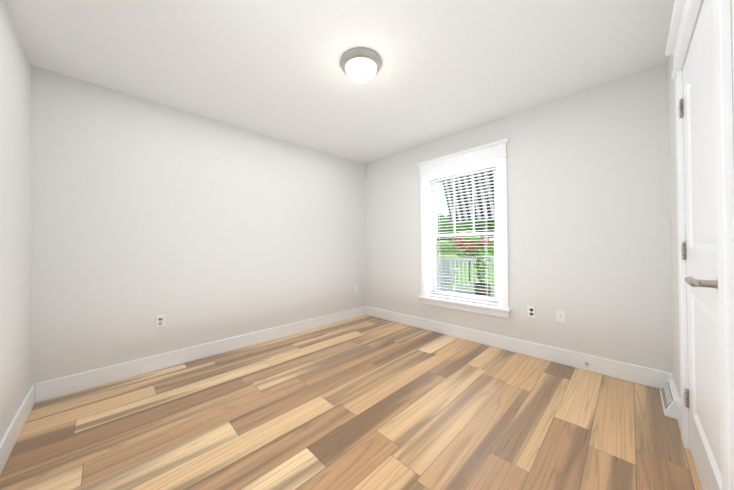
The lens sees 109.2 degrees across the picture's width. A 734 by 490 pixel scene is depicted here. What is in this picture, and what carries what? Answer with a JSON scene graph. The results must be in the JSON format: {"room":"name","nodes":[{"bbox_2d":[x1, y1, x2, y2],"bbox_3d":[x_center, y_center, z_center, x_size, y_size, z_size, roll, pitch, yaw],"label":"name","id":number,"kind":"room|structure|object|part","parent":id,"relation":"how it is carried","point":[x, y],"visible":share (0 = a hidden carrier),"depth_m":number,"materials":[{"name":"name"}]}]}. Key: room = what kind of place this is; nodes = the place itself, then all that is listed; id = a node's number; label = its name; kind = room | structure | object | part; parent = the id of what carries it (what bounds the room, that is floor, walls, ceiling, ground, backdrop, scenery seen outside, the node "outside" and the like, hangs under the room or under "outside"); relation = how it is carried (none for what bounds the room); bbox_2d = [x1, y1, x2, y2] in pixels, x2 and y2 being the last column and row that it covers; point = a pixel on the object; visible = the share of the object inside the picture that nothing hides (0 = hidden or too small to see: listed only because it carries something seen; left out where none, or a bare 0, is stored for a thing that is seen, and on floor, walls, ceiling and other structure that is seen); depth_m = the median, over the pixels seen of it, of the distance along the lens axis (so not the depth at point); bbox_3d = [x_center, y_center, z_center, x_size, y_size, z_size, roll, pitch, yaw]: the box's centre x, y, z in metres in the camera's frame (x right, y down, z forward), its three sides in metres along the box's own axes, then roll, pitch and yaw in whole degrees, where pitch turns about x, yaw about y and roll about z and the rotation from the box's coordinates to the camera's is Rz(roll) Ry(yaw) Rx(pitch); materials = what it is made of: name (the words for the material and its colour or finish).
{"room":"empty bedroom","nodes":[
{"label":"empty bedroom","id":0,"kind":"room"},
{"bbox_2d":[0,0,31,439],"bbox_3d":[-1.324,-0.101,0.678,0.140,2.440,3.526,0,-1,-45],"label":"wall","id":1,"kind":"structure","parent":0,"point":[15,251],"depth_m":1.54,"materials":[{"name":"paint"}]},
{"bbox_2d":[0,382,39,474],"bbox_3d":[-1.245,1.048,0.716,0.018,0.140,3.216,0,-1,-45],"label":"baseboard","id":2,"kind":"structure","parent":1,"relation":"attached to","point":[14,429],"depth_m":1.52,"materials":[{"name":"paint"}]},
{"bbox_2d":[31,65,365,383],"bbox_3d":[-1.275,-0.086,3.111,3.357,2.440,0.140,0,-1,-45],"label":"wall","id":3,"kind":"structure","parent":0,"point":[196,229],"depth_m":2.43,"materials":[{"name":"paint"}]},
{"bbox_2d":[156,314,164,327],"bbox_3d":[-1.888,0.696,2.386,0.070,0.116,0.008,0,-1,-45],"label":"duplex electrical outlet","id":4,"kind":"object","parent":3,"relation":"attached to","point":[160,320],"visible":1,"depth_m":2.38,"materials":[{"name":"plastic"}]},
{"bbox_2d":[40,306,363,401],"bbox_3d":[-1.208,1.063,3.050,3.357,0.140,0.014,0,-1,-45],"label":"baseboard","id":5,"kind":"structure","parent":3,"relation":"attached to","point":[86,380],"depth_m":2.44,"materials":[{"name":"paint"}]},
{"bbox_2d":[354,285,357,292],"bbox_3d":[-0.174,0.688,4.086,0.070,0.116,0.008,0,-1,-45],"label":"jack","id":6,"kind":"object","parent":3,"relation":"attached to","point":[355,288],"visible":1,"depth_m":4.08,"materials":[{"name":"plastic"}]},
{"bbox_2d":[4,0,674,163],"bbox_3d":[-0.089,-1.387,1.925,3.657,0.120,3.526,0,-1,-45],"label":"ceiling","id":7,"kind":"structure","parent":0,"point":[271,68],"depth_m":1.83,"materials":[{"name":"paint"}]},
{"bbox_2d":[340,47,381,82],"bbox_3d":[-0.043,-1.262,1.902,0.300,0.130,0.300,0,-1,-45],"label":"flush-mount light","id":8,"kind":"object","parent":7,"relation":"attached to","point":[360,64],"visible":1,"depth_m":1.82,"materials":[{"name":"white glass"}]},
{"bbox_2d":[0,315,701,489],"bbox_3d":[-0.062,1.173,1.909,3.657,0.120,3.526,0,-1,-45],"label":"floor","id":9,"kind":"structure","parent":0,"point":[365,402],"depth_m":1.61,"materials":[{"name":"wood"}]},
{"bbox_2d":[364,64,671,372],"bbox_3d":[1.166,-0.112,3.148,0.160,2.440,3.526,0,-1,-45],"label":"wall","id":10,"kind":"structure","parent":0,"point":[588,212],"depth_m":2.34,"materials":[{"name":"paint"}]},
{"bbox_2d":[417,138,511,317],"bbox_3d":[1.135,-0.162,3.137,0.218,1.860,1.110,0,-1,-45],"label":"window","id":11,"kind":"structure","parent":10,"relation":"in","point":[497,150],"depth_m":3.04,"materials":[{"name":"paint"}]},
{"bbox_2d":[428,160,497,304],"bbox_3d":[1.120,-0.127,3.121,0.062,1.566,0.854,0,-1,-45],"label":"window blind","id":12,"kind":"object","parent":11,"relation":"attached to","point":[465,169],"visible":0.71,"depth_m":3.08,"materials":[{"name":"white plastic"}]},
{"bbox_3d":[1.175,-0.122,3.176,0.056,1.524,0.804,0,-1,-45],"label":"window sash","id":13,"kind":"part","parent":11,"relation":"part of","materials":[{"name":"white wood"}]},
{"bbox_2d":[364,306,672,388],"bbox_3d":[1.122,1.038,3.064,0.027,0.140,3.216,0,-1,-45],"label":"baseboard","id":14,"kind":"structure","parent":10,"relation":"attached to","point":[654,378],"depth_m":2.50,"materials":[{"name":"paint"}]},
{"bbox_2d":[527,305,535,317],"bbox_3d":[1.621,0.659,2.573,0.008,0.116,0.070,0,-1,-45],"label":"duplex electrical outlet","id":15,"kind":"object","parent":10,"relation":"attached to","point":[531,311],"visible":1,"depth_m":2.57,"materials":[{"name":"plastic"}]},
{"bbox_2d":[556,309,565,322],"bbox_3d":[1.788,0.656,2.405,0.008,0.116,0.070,0,-1,-45],"label":"jack","id":16,"kind":"object","parent":10,"relation":"attached to","point":[561,316],"visible":1,"depth_m":2.40,"materials":[{"name":"plastic"}]},
{"bbox_2d":[667,0,733,397],"bbox_3d":[1.109,-0.127,0.708,3.357,2.440,0.140,0,-1,-45],"label":"wall","id":17,"kind":"structure","parent":0,"point":[673,231],"depth_m":1.76,"materials":[{"name":"paint"}]},
{"bbox_2d":[660,378,678,418],"bbox_3d":[2.061,1.032,1.779,0.380,0.115,0.068,0,-1,-45],"label":"air vent","id":18,"kind":"object","parent":17,"relation":"in","point":[669,395],"visible":0.96,"depth_m":1.72,"materials":[{"name":"metal"}]},
{"bbox_2d":[665,0,733,489],"bbox_3d":[1.434,-0.016,1.065,1.081,2.215,0.192,0,-1,-45],"label":"door frame","id":19,"kind":"structure","parent":17,"relation":"attached to","point":[685,13],"depth_m":0.78,"materials":[{"name":"paint"}]},
{"bbox_2d":[679,0,721,489],"bbox_3d":[1.397,0.071,1.113,0.850,2.018,0.106,0,-1,-45],"label":"door","id":20,"kind":"structure","parent":17,"relation":"in","point":[702,393],"depth_m":1.10,"materials":[{"name":"paint"}]},
{"label":"outside","id":21,"kind":"structure","parent":0,"visible":0},
{"bbox_2d":[437,254,494,291],"bbox_3d":[39.392,2.045,106.705,193.000,0.300,210.000,0,-1,-45],"label":"ground","id":22,"kind":"structure","parent":21,"point":[465,267],"depth_m":16.01,"materials":[{"name":"green plant"}]},
{"bbox_2d":[437,214,446,240],"bbox_3d":[20.025,-4.436,79.020,14.144,12.733,13.140,0,-1,-45],"label":"tree","id":23,"kind":"object","parent":22,"relation":"on","point":[439,224],"depth_m":75.61,"materials":[{"name":"green plant"}]},
{"bbox_2d":[438,215,453,240],"bbox_3d":[22.990,-3.443,68.640,11.915,10.552,8.990,0,-1,-45],"label":"tree","id":24,"kind":"object","parent":22,"relation":"on","point":[449,230],"depth_m":64.83,"materials":[{"name":"green plant"}]},
{"bbox_2d":[437,240,493,253],"bbox_3d":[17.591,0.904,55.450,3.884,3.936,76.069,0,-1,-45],"label":"tree","id":25,"kind":"object","parent":22,"relation":"on","point":[451,250],"depth_m":54.30,"materials":[{"name":"green plant"}]},
{"bbox_2d":[450,230,480,249],"bbox_3d":[12.797,-0.127,33.513,3.345,3.699,3.833,0,-1,-45],"label":"tree","id":26,"kind":"object","parent":22,"relation":"on","point":[453,245],"depth_m":32.96,"materials":[{"name":"green plant"}]},
{"bbox_2d":[441,260,493,262],"bbox_3d":[-13.854,2.132,53.886,5.000,0.015,210.000,0,-1,-45],"label":"ground","id":27,"kind":"structure","parent":22,"relation":"on","point":[470,261],"depth_m":26.75,"materials":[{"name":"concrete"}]},
{"bbox_2d":[456,238,479,256],"bbox_3d":[8.543,0.555,21.907,1.893,2.282,2.335,0,-1,-45],"label":"tree","id":28,"kind":"object","parent":22,"relation":"on","point":[460,253],"depth_m":21.36,"materials":[{"name":"green plant"}]},
{"bbox_2d":[450,231,493,280],"bbox_3d":[4.673,0.492,11.867,1.492,2.365,1.958,0,-1,-45],"label":"tree","id":29,"kind":"object","parent":22,"relation":"on","point":[470,248],"depth_m":11.63,"materials":[{"name":"red plant"}]},
{"bbox_2d":[452,220,494,238],"bbox_3d":[26.186,-3.715,61.537,11.694,10.938,11.263,0,-1,-45],"label":"tree","id":30,"kind":"object","parent":22,"relation":"on","point":[465,227],"depth_m":58.02,"materials":[{"name":"green plant"}]},
{"bbox_2d":[437,286,494,296],"bbox_3d":[2.406,1.398,4.526,3.533,0.510,15.000,0,-1,-45],"label":"floor","id":31,"kind":"structure","parent":21,"point":[462,291],"depth_m":6.63,"materials":[{"name":"paint"}]},
{"bbox_2d":[437,255,458,291],"bbox_3d":[1.646,0.668,5.957,0.790,0.990,0.870,-1,0,25],"label":"outdoor chair","id":32,"kind":"object","parent":31,"relation":"on","point":[442,277],"depth_m":5.67,"materials":[{"name":"white paint"}]},
{"bbox_2d":[437,257,494,290],"bbox_3d":[3.166,0.724,5.996,0.080,0.840,7.060,0,-1,-45],"label":"railing","id":33,"kind":"object","parent":31,"relation":"on","point":[462,259],"depth_m":6.61,"materials":[{"name":"white paint"}]},
{"bbox_2d":[474,244,490,295],"bbox_3d":[2.564,0.551,5.821,0.394,1.197,0.388,0,-1,-45],"label":"planter","id":34,"kind":"object","parent":31,"relation":"on","point":[484,284],"depth_m":5.77,"materials":[{"name":"brown wood"}]},
{"bbox_3d":[3.533,-1.892,5.700,0.180,0.220,15.000,0,-1,-45],"label":"beam","id":35,"kind":"structure","parent":0,"visible":0},
{"bbox_2d":[442,170,494,222],"bbox_3d":[3.699,-1.284,5.080,0.660,1.344,4.740,0,-1,-45],"label":"canopy","id":36,"kind":"object","parent":35,"relation":"attached to","point":[480,212],"depth_m":6.32,"materials":[{"name":"white paint"}]}
]}

